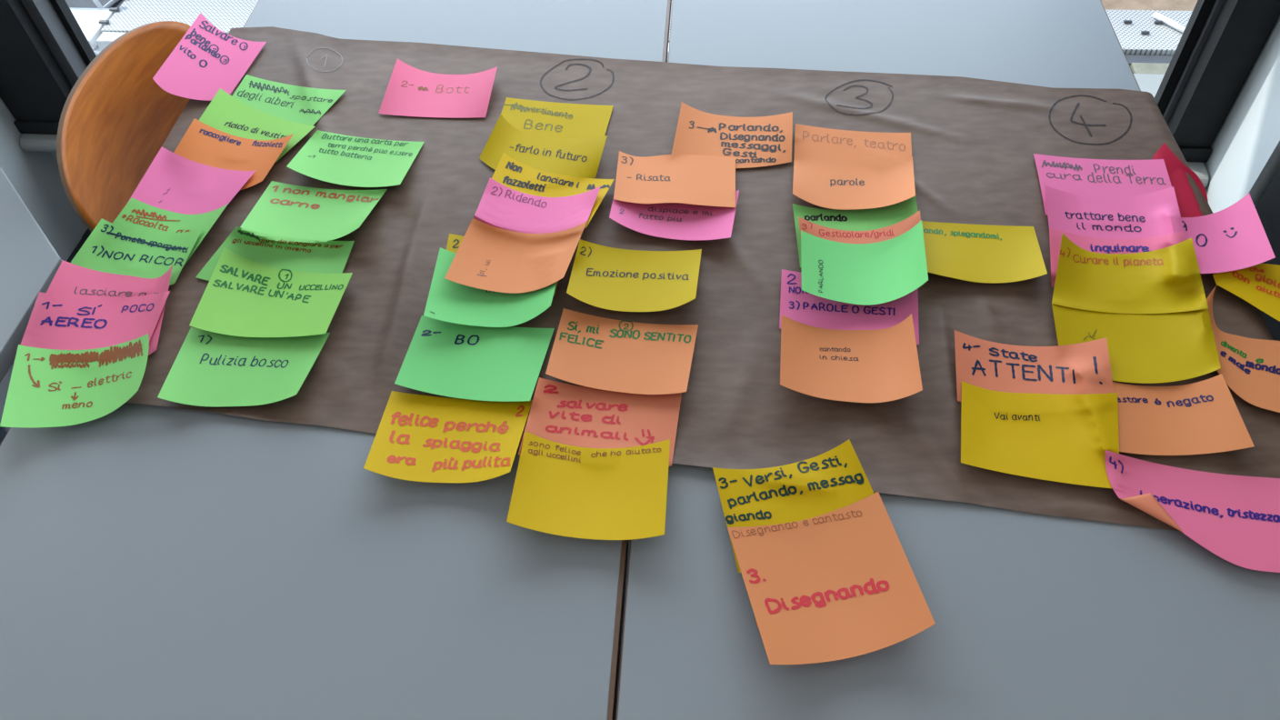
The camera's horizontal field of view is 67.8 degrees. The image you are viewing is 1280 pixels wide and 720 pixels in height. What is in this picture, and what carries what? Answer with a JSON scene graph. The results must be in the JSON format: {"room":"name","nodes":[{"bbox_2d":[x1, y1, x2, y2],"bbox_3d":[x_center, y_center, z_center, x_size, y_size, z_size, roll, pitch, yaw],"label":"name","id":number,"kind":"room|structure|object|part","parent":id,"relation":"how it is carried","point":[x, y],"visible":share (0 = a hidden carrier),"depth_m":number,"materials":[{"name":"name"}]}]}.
{"room":"meeting room","nodes":[
{"label":"meeting room","id":0,"kind":"room"},
{"bbox_2d":[0,118,81,260],"bbox_3d":[-1.547,-1.065,1.228,0.173,2.750,0.286,1,51,4],"label":"window frame","id":1,"kind":"structure","parent":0,"point":[55,223],"depth_m":2.22,"materials":[{"name":"white paint"}]},
{"bbox_2d":[0,228,629,719],"bbox_3d":[0.041,1.420,0.960,8.400,0.100,5.400,1,51,4],"label":"floor","id":2,"kind":"structure","parent":0,"point":[5,383],"depth_m":2.06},
{"bbox_2d":[0,165,62,424],"bbox_3d":[-1.155,0.211,1.467,0.809,0.740,1.261,1,51,4],"label":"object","id":3,"kind":"object","parent":2,"relation":"on","point":[29,262],"visible":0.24,"depth_m":1.24,"materials":[{"name":"grey laminate"}]},
{"bbox_2d":[56,20,190,232],"bbox_3d":[-0.531,-0.161,1.691,0.540,0.807,0.456,1,51,4],"label":"chair","id":4,"kind":"object","parent":2,"relation":"on","point":[115,119],"visible":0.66,"depth_m":1.44,"materials":[{"name":"orange wood"}]},
{"bbox_2d":[0,0,671,719],"bbox_3d":[-0.327,0.130,1.485,0.706,0.740,1.415,1,51,4],"label":"table","id":5,"kind":"object","parent":2,"relation":"on","point":[157,563],"visible":0.42,"depth_m":0.95,"materials":[{"name":"grey laminate"}]},
{"bbox_2d":[126,26,1279,530],"bbox_3d":[0.024,-0.164,1.265,1.542,0.080,0.758,6,52,8],"label":"kraft paper","id":6,"kind":"object","parent":5,"relation":"on","point":[975,141],"visible":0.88,"depth_m":1.22,"materials":[{"name":"brown paper"}]},
{"bbox_2d":[20,290,169,349],"bbox_3d":[-0.666,-0.039,1.148,0.176,0.019,0.118,1,51,4],"label":"sticky note","id":7,"kind":"object","parent":6,"relation":"on","point":[56,322],"visible":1,"depth_m":1.16,"materials":[{"name":"paper"}]},
{"bbox_2d":[0,333,149,428],"bbox_3d":[-0.642,0.013,1.092,0.153,0.035,0.142,-15,52,-9],"label":"sticky note","id":8,"kind":"object","parent":7,"relation":"on","point":[47,387],"visible":1,"depth_m":1.09,"materials":[{"name":"green paper"}]},
{"bbox_2d":[21,260,172,355],"bbox_3d":[-0.657,-0.059,1.164,0.174,0.023,0.150,1,51,4],"label":"sticky note","id":9,"kind":"object","parent":7,"relation":"on","point":[70,279],"visible":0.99,"depth_m":1.20,"materials":[{"name":"paper"}]},
{"bbox_2d":[70,218,202,285],"bbox_3d":[-0.654,-0.132,1.224,0.158,0.018,0.110,6,52,8],"label":"sticky note","id":10,"kind":"object","parent":6,"relation":"on","point":[111,248],"visible":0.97,"depth_m":1.23,"materials":[{"name":"green paper"}]},
{"bbox_2d":[112,197,228,266],"bbox_3d":[-0.632,-0.164,1.246,0.162,0.022,0.109,5,51,7],"label":"sticky note","id":11,"kind":"object","parent":10,"relation":"on","point":[136,215],"visible":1,"depth_m":1.27,"materials":[{"name":"green paper"}]},
{"bbox_2d":[127,146,255,214],"bbox_3d":[-0.635,-0.224,1.301,0.166,0.013,0.151,16,54,16],"label":"sticky note","id":12,"kind":"object","parent":6,"relation":"on","point":[173,182],"visible":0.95,"depth_m":1.32,"materials":[{"name":"pink paper"}]},
{"bbox_2d":[152,13,266,100],"bbox_3d":[-0.667,-0.473,1.492,0.122,0.033,0.203,1,51,4],"label":"sticky note","id":13,"kind":"object","parent":6,"relation":"on","point":[207,59],"visible":1,"depth_m":1.48,"materials":[{"name":"pink paper"}]},
{"bbox_2d":[173,118,293,189],"bbox_3d":[-0.586,-0.282,1.341,0.164,0.021,0.126,11,53,12],"label":"sticky note","id":14,"kind":"object","parent":6,"relation":"on","point":[203,144],"visible":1,"depth_m":1.36,"materials":[{"name":"paper"}]},
{"bbox_2d":[157,327,329,406],"bbox_3d":[-0.458,0.005,1.096,0.173,0.029,0.120,1,51,4],"label":"sticky note","id":15,"kind":"object","parent":6,"relation":"on","point":[209,368],"visible":0.99,"depth_m":1.10,"materials":[{"name":"green paper"}]},
{"bbox_2d":[195,226,354,280],"bbox_3d":[-0.466,-0.136,1.204,0.192,0.040,0.090,1,51,4],"label":"sticky note","id":16,"kind":"object","parent":6,"relation":"on","point":[291,254],"visible":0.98,"depth_m":1.22,"materials":[{"name":"green paper"}]},
{"bbox_2d":[189,247,352,337],"bbox_3d":[-0.446,-0.082,1.169,0.179,0.023,0.145,1,51,4],"label":"sticky note","id":17,"kind":"object","parent":16,"relation":"on","point":[242,296],"visible":1,"depth_m":1.17,"materials":[{"name":"paper"}]},
{"bbox_2d":[232,74,346,147],"bbox_3d":[-0.551,-0.363,1.412,0.174,0.008,0.165,12,53,12],"label":"sticky note","id":18,"kind":"object","parent":6,"relation":"on","point":[301,105],"visible":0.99,"depth_m":1.44,"materials":[{"name":"green paper"}]},
{"bbox_2d":[198,88,315,161],"bbox_3d":[-0.584,-0.331,1.385,0.199,0.011,0.119,24,56,21],"label":"sticky note","id":19,"kind":"object","parent":18,"relation":"on","point":[225,113],"visible":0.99,"depth_m":1.40,"materials":[{"name":"paper"}]},
{"bbox_2d":[240,180,387,240],"bbox_3d":[-0.426,-0.203,1.256,0.173,0.039,0.128,1,51,4],"label":"sticky note","id":20,"kind":"object","parent":6,"relation":"on","point":[286,210],"visible":1,"depth_m":1.27,"materials":[{"name":"green paper"}]},
{"bbox_2d":[286,130,424,187],"bbox_3d":[-0.393,-0.282,1.325,0.180,0.027,0.119,8,52,9],"label":"sticky note","id":21,"kind":"object","parent":6,"relation":"on","point":[326,156],"visible":1,"depth_m":1.33,"materials":[{"name":"green paper"}]},
{"bbox_2d":[378,58,497,118],"bbox_3d":[-0.300,-0.407,1.426,0.166,0.020,0.124,1,51,4],"label":"sticky note","id":22,"kind":"object","parent":6,"relation":"on","point":[411,91],"visible":1,"depth_m":1.43,"materials":[{"name":"paper"}]},
{"bbox_2d":[363,390,532,482],"bbox_3d":[-0.204,0.076,1.018,0.162,0.038,0.124,1,51,4],"label":"sticky note","id":23,"kind":"object","parent":6,"relation":"on","point":[418,437],"visible":1,"depth_m":1.02,"materials":[{"name":"yellow paper"}]},
{"bbox_2d":[394,315,554,401],"bbox_3d":[-0.191,-0.003,1.093,0.165,0.020,0.119,6,52,8],"label":"sticky note","id":24,"kind":"object","parent":6,"relation":"on","point":[444,358],"visible":0.95,"depth_m":1.10,"materials":[{"name":"green paper"}]},
{"bbox_2d":[446,233,558,295],"bbox_3d":[-0.175,-0.109,1.189,0.156,0.003,0.138,1,51,4],"label":"sticky note","id":25,"kind":"object","parent":6,"relation":"on","point":[454,242],"visible":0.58,"depth_m":1.23,"materials":[{"name":"yellow paper"}]},
{"bbox_2d":[423,247,556,327],"bbox_3d":[-0.177,-0.089,1.150,0.158,0.037,0.130,1,51,4],"label":"sticky note","id":26,"kind":"object","parent":25,"relation":"on","point":[449,301],"visible":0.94,"depth_m":1.14,"materials":[{"name":"green paper"}]},
{"bbox_2d":[444,218,587,293],"bbox_3d":[-0.149,-0.130,1.179,0.159,0.035,0.117,1,51,4],"label":"sticky note","id":27,"kind":"object","parent":25,"relation":"on","point":[488,257],"visible":1,"depth_m":1.18,"materials":[{"name":"orange paper"}]},
{"bbox_2d":[473,177,600,239],"bbox_3d":[-0.140,-0.185,1.231,0.162,0.025,0.115,6,52,8],"label":"sticky note","id":28,"kind":"object","parent":6,"relation":"on","point":[501,206],"visible":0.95,"depth_m":1.24,"materials":[{"name":"pink paper"}]},
{"bbox_2d":[479,114,607,178],"bbox_3d":[-0.136,-0.285,1.315,0.171,0.023,0.101,15,53,15],"label":"sticky note","id":29,"kind":"object","parent":6,"relation":"on","point":[578,157],"visible":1,"depth_m":1.33,"materials":[{"name":"yellow paper"}]},
{"bbox_2d":[474,152,614,228],"bbox_3d":[-0.130,-0.217,1.258,0.167,0.025,0.139,12,53,13],"label":"sticky note","id":30,"kind":"object","parent":6,"relation":"on","point":[512,174],"visible":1,"depth_m":1.29,"materials":[{"name":"yellow paper"}]},
{"bbox_2d":[500,97,613,138],"bbox_3d":[-0.125,-0.337,1.371,0.167,0.002,0.135,1,51,4],"label":"sticky note","id":31,"kind":"object","parent":6,"relation":"on","point":[548,119],"visible":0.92,"depth_m":1.38,"materials":[{"name":"yellow paper"}]},
{"bbox_2d":[518,377,681,466],"bbox_3d":[-0.040,0.066,1.024,0.166,0.026,0.116,1,51,4],"label":"sticky note","id":32,"kind":"object","parent":6,"relation":"on","point":[562,413],"visible":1,"depth_m":1.04,"materials":[{"name":"paper"}]},
{"bbox_2d":[506,430,669,539],"bbox_3d":[-0.049,0.127,0.965,0.154,0.034,0.124,1,51,4],"label":"sticky note","id":33,"kind":"object","parent":32,"relation":"on","point":[559,489],"visible":1,"depth_m":0.97,"materials":[{"name":"yellow paper"}]},
{"bbox_2d":[545,308,698,394],"bbox_3d":[-0.020,-0.011,1.086,0.167,0.026,0.113,7,52,9],"label":"sticky note","id":34,"kind":"object","parent":6,"relation":"on","point":[588,350],"visible":1,"depth_m":1.09,"materials":[{"name":"orange paper"}]},
{"bbox_2d":[566,239,701,311],"bbox_3d":[-0.004,-0.107,1.154,0.156,0.039,0.121,1,51,4],"label":"sticky note","id":35,"kind":"object","parent":6,"relation":"on","point":[602,276],"visible":1,"depth_m":1.16,"materials":[{"name":"yellow paper"}]},
{"bbox_2d":[609,190,739,240],"bbox_3d":[0.044,-0.183,1.221,0.164,0.027,0.100,1,51,4],"label":"sticky note","id":36,"kind":"object","parent":6,"relation":"on","point":[677,221],"visible":0.98,"depth_m":1.22,"materials":[{"name":"pink paper"}]},
{"bbox_2d":[613,150,735,207],"bbox_3d":[0.047,-0.241,1.271,0.161,0.023,0.131,1,51,4],"label":"sticky note","id":37,"kind":"object","parent":6,"relation":"on","point":[691,179],"visible":1,"depth_m":1.27,"materials":[{"name":"orange paper"}]},
{"bbox_2d":[671,101,792,168],"bbox_3d":[0.129,-0.314,1.329,0.169,0.017,0.129,1,51,4],"label":"sticky note","id":38,"kind":"object","parent":6,"relation":"on","point":[758,141],"visible":1,"depth_m":1.33,"materials":[{"name":"orange paper"}]},
{"bbox_2d":[779,269,919,344],"bbox_3d":[0.247,-0.063,1.122,0.167,0.010,0.112,1,51,4],"label":"sticky note","id":39,"kind":"object","parent":6,"relation":"on","point":[797,305],"visible":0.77,"depth_m":1.12,"materials":[{"name":"pink paper"}]},
{"bbox_2d":[780,313,922,402],"bbox_3d":[0.229,-0.004,1.056,0.153,0.038,0.120,1,51,4],"label":"sticky note","id":40,"kind":"object","parent":39,"relation":"on","point":[880,365],"visible":1,"depth_m":1.06,"materials":[{"name":"orange paper"}]},
{"bbox_2d":[793,123,911,161],"bbox_3d":[0.291,-0.281,1.296,0.164,0.012,0.125,1,51,4],"label":"sticky note","id":41,"kind":"object","parent":6,"relation":"on","point":[807,138],"visible":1,"depth_m":1.32,"materials":[{"name":"orange paper"}]},
{"bbox_2d":[792,151,915,209],"bbox_3d":[0.281,-0.244,1.251,0.168,0.034,0.123,1,51,4],"label":"sticky note","id":42,"kind":"object","parent":41,"relation":"on","point":[841,182],"visible":1,"depth_m":1.26,"materials":[{"name":"orange paper"}]},
{"bbox_2d":[792,195,917,267],"bbox_3d":[0.272,-0.161,1.192,0.157,0.022,0.131,1,51,4],"label":"sticky note","id":43,"kind":"object","parent":6,"relation":"on","point":[880,217],"visible":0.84,"depth_m":1.22,"materials":[{"name":"green paper"}]},
{"bbox_2d":[798,210,920,243],"bbox_3d":[0.275,-0.145,1.175,0.152,0.028,0.076,-3,51,1],"label":"sticky note","id":44,"kind":"object","parent":43,"relation":"on","point":[893,231],"visible":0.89,"depth_m":1.20,"materials":[{"name":"paper"}]},
{"bbox_2d":[800,220,928,305],"bbox_3d":[0.266,-0.116,1.139,0.153,0.046,0.136,1,51,4],"label":"sticky note","id":45,"kind":"object","parent":6,"relation":"on","point":[889,270],"visible":1,"depth_m":1.14,"materials":[{"name":"green paper"}]},
{"bbox_2d":[921,220,1047,283],"bbox_3d":[0.417,-0.139,1.164,0.150,0.026,0.116,1,51,4],"label":"sticky note","id":46,"kind":"object","parent":6,"relation":"on","point":[988,254],"visible":0.96,"depth_m":1.17,"materials":[{"name":"yellow paper"}]},
{"bbox_2d":[954,330,1114,402],"bbox_3d":[0.430,0.014,1.041,0.170,0.023,0.106,1,51,4],"label":"sticky note","id":47,"kind":"object","parent":6,"relation":"on","point":[1082,368],"visible":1,"depth_m":1.05,"materials":[{"name":"paper"}]},
{"bbox_2d":[960,380,1119,488],"bbox_3d":[0.418,0.070,0.996,0.160,0.022,0.124,9,52,10],"label":"sticky note","id":48,"kind":"object","parent":6,"relation":"on","point":[1062,438],"visible":1,"depth_m":0.99,"materials":[{"name":"yellow paper"}]},
{"bbox_2d":[1033,153,1171,215],"bbox_3d":[0.604,-0.227,1.230,0.173,0.017,0.132,1,51,4],"label":"sticky note","id":49,"kind":"object","parent":6,"relation":"on","point":[1081,176],"visible":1,"depth_m":1.25,"materials":[{"name":"pink paper"}]},
{"bbox_2d":[1044,184,1185,239],"bbox_3d":[0.593,-0.179,1.186,0.166,0.027,0.111,1,51,4],"label":"sticky note","id":50,"kind":"object","parent":49,"relation":"on","point":[1155,214],"visible":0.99,"depth_m":1.20,"materials":[{"name":"pink paper"}]},
{"bbox_2d":[1049,227,1185,287],"bbox_3d":[0.572,-0.121,1.137,0.167,0.033,0.107,1,51,4],"label":"sticky note","id":51,"kind":"object","parent":6,"relation":"on","point":[1101,245],"visible":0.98,"depth_m":1.17,"materials":[{"name":"paper"}]},
{"bbox_2d":[1051,233,1208,313],"bbox_3d":[0.566,-0.099,1.118,0.178,0.033,0.118,1,51,4],"label":"sticky note","id":52,"kind":"object","parent":6,"relation":"on","point":[1168,279],"visible":1,"depth_m":1.12,"materials":[{"name":"yellow paper"}]},
{"bbox_2d":[1051,303,1220,383],"bbox_3d":[0.553,-0.019,1.060,0.169,0.025,0.112,1,51,4],"label":"sticky note","id":53,"kind":"object","parent":6,"relation":"on","point":[1144,348],"visible":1,"depth_m":1.07,"materials":[{"name":"yellow paper"}]},
{"bbox_2d":[1152,143,1208,217],"bbox_3d":[0.705,-0.226,1.242,0.065,0.018,0.158,1,51,4],"label":"sticky note","id":54,"kind":"object","parent":6,"relation":"on","point":[1188,205],"visible":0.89,"depth_m":1.24,"materials":[{"name":"red paper"}]},
{"bbox_2d":[1112,373,1254,455],"bbox_3d":[0.548,0.059,0.999,0.150,0.021,0.100,1,51,4],"label":"sticky note","id":55,"kind":"object","parent":6,"relation":"on","point":[1201,417],"visible":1,"depth_m":1.00,"materials":[{"name":"orange paper"}]},
{"bbox_2d":[1104,450,1279,572],"bbox_3d":[0.560,0.149,0.925,0.202,0.021,0.113,7,52,9],"label":"sticky note","id":56,"kind":"object","parent":6,"relation":"on","point":[1236,518],"visible":1,"depth_m":0.94,"materials":[{"name":"paper"}]},
{"bbox_2d":[1180,192,1275,273],"bbox_3d":[0.690,-0.149,1.150,0.131,0.029,0.151,1,51,4],"label":"sticky note","id":57,"kind":"object","parent":6,"relation":"on","point":[1234,237],"visible":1,"depth_m":1.15,"materials":[{"name":"pink paper"}]},
{"bbox_2d":[1206,285,1279,412],"bbox_3d":[0.671,-0.009,1.040,0.117,0.030,0.141,19,55,18],"label":"sticky note","id":58,"kind":"object","parent":6,"relation":"on","point":[1250,367],"visible":1,"depth_m":1.04,"materials":[{"name":"orange paper"}]},
{"bbox_2d":[1212,263,1279,321],"bbox_3d":[0.720,-0.084,1.106,0.104,0.010,0.121,20,55,18],"label":"sticky note","id":59,"kind":"object","parent":6,"relation":"on","point":[1258,285],"visible":1,"depth_m":1.11,"materials":[{"name":"yellow paper"}]},
{"bbox_2d":[616,0,1279,719],"bbox_3d":[0.370,0.145,1.433,0.684,0.740,1.415,1,51,4],"label":"table","id":60,"kind":"object","parent":2,"relation":"on","point":[1036,616],"visible":0.47,"depth_m":0.90,"materials":[{"name":"grey laminate"}]},
{"bbox_3d":[0.178,0.193,0.916,0.183,0.016,0.148,1,51,4],"label":"sticky note","id":61,"kind":"object","parent":60,"relation":"on","visible":0},
{"bbox_2d":[712,439,874,572],"bbox_3d":[0.159,0.146,0.949,0.156,0.022,0.117,-11,51,-6],"label":"sticky note","id":62,"kind":"object","parent":61,"relation":"on","point":[834,479],"visible":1,"depth_m":0.97,"materials":[{"name":"yellow paper"}]},
{"bbox_2d":[727,491,935,664],"bbox_3d":[0.174,0.202,0.887,0.162,0.046,0.152,-11,51,-6],"label":"sticky note","id":63,"kind":"object","parent":62,"relation":"on","point":[840,584],"visible":1,"depth_m":0.89,"materials":[{"name":"orange paper"}]},
{"bbox_2d":[1255,167,1279,340],"bbox_3d":[1.316,-0.296,1.169,0.463,1.580,0.692,1,51,4],"label":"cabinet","id":64,"kind":"object","parent":2,"relation":"on","point":[1267,208],"visible":0.02,"depth_m":1.69,"materials":[{"name":"black"}]},
{"bbox_2d":[0,16,1279,236],"bbox_3d":[-0.164,-1.247,1.290,7.760,2.760,0.360,3,51,6],"label":"wall","id":65,"kind":"structure","parent":0,"point":[45,165],"depth_m":1.87,"materials":[{"name":"white paint"}]},
{"bbox_2d":[20,51,1208,188],"bbox_3d":[-0.116,-0.550,2.140,2.548,0.036,0.352,3,51,6],"label":"trim","id":66,"kind":"structure","parent":65,"relation":"attached to","point":[1148,83],"depth_m":2.11,"materials":[{"name":"grey"}]},
{"bbox_2d":[0,0,1279,162],"bbox_3d":[-0.169,-1.164,1.276,2.556,2.082,0.166,3,51,6],"label":"window","id":67,"kind":"structure","parent":65,"relation":"in","point":[45,50],"depth_m":1.89,"materials":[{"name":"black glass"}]},
{"bbox_3d":[-1.321,-0.521,2.140,0.162,0.033,0.008,3,51,6],"label":"foot plate","id":68,"kind":"part","parent":67,"relation":"part of","materials":[{"name":"black metal"}]},
{"bbox_3d":[1.097,-0.413,1.914,0.087,0.033,0.009,3,51,6],"label":"foot plate","id":69,"kind":"part","parent":67,"relation":"part of","materials":[{"name":"black metal"}]},
{"bbox_2d":[1205,54,1279,212],"bbox_3d":[1.162,-0.983,1.007,0.167,2.750,0.136,1,51,4],"label":"wall","id":70,"kind":"structure","parent":0,"point":[1251,161],"depth_m":1.75,"materials":[{"name":"white paint"}]},
{"label":"outside","id":71,"kind":"structure","parent":0,"visible":0},
{"bbox_2d":[1100,0,1197,10],"bbox_3d":[0.727,-5.101,6.010,15.436,0.100,12.207,1,51,4],"label":"ground","id":72,"kind":"structure","parent":71,"point":[1108,5],"depth_m":2.54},
{"bbox_2d":[65,0,124,8],"bbox_3d":[-2.575,-1.569,3.267,2.544,0.006,1.610,3,51,6],"label":"asphalt","id":73,"kind":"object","parent":72,"relation":"on","point":[75,4],"depth_m":2.78,"materials":[{"name":"grey asphalt"}]},
{"bbox_2d":[92,0,119,8],"bbox_3d":[-1.480,-1.083,2.668,0.171,0.221,0.375,12,53,12],"label":"frame","id":74,"kind":"object","parent":73,"relation":"on","point":[97,3],"visible":0.07,"depth_m":2.74,"materials":[{"name":"white metal"}]},
{"bbox_3d":[-1.411,-1.079,2.662,0.033,0.218,0.349,12,53,12],"label":"leg","id":75,"kind":"part","parent":74,"relation":"part of","materials":[{"name":"white metal"}]},
{"bbox_3d":[-1.550,-1.086,2.676,0.033,0.218,0.349,12,53,12],"label":"leg","id":76,"kind":"part","parent":74,"relation":"part of","materials":[{"name":"white metal"}]},
{"bbox_2d":[69,0,1192,61],"bbox_3d":[-0.133,-1.316,2.801,4.969,0.058,1.575,1,51,4],"label":"floor","id":77,"kind":"structure","parent":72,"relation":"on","point":[1137,32],"depth_m":2.48,"materials":[{"name":"metal"}]},
{"bbox_3d":[-1.713,-0.888,2.539,0.616,0.028,0.153,3,51,6],"label":"plain plate","id":78,"kind":"part","parent":77,"relation":"part of","materials":[{"name":"white metal"}]},
{"bbox_3d":[-1.074,-1.011,2.600,0.629,0.030,0.483,1,51,4],"label":"panel","id":79,"kind":"part","parent":77,"relation":"part of","materials":[{"name":"metal"}]},
{"bbox_3d":[0.158,-0.947,2.478,0.629,0.030,0.483,1,51,4],"label":"panel","id":80,"kind":"part","parent":77,"relation":"part of","materials":[{"name":"metal"}]},
{"bbox_3d":[1.375,-0.770,2.265,0.612,0.030,0.170,3,51,6],"label":"panel","id":81,"kind":"part","parent":77,"relation":"part of","materials":[{"name":"metal"}]},
{"bbox_2d":[1152,11,1185,32],"bbox_3d":[1.278,-0.783,2.250,0.014,0.013,0.153,-28,55,-18],"label":"metal bar","id":82,"kind":"object","parent":77,"relation":"on","point":[1169,22],"visible":0.66,"depth_m":2.26,"materials":[{"name":"white metal"}]},
{"bbox_2d":[1125,54,1172,65],"bbox_3d":[1.437,-0.674,2.204,1.180,0.038,0.037,3,51,6],"label":"channel","id":83,"kind":"object","parent":72,"relation":"on","point":[1131,58],"visible":0.02,"depth_m":2.21,"materials":[{"name":"grey concrete"}]},
{"bbox_2d":[1130,62,1169,74],"bbox_3d":[1.381,-0.632,2.169,1.080,0.045,0.073,3,51,6],"label":"path","id":84,"kind":"structure","parent":72,"relation":"on","point":[1151,68],"depth_m":2.18,"materials":[{"name":"beige concrete"}]}
]}

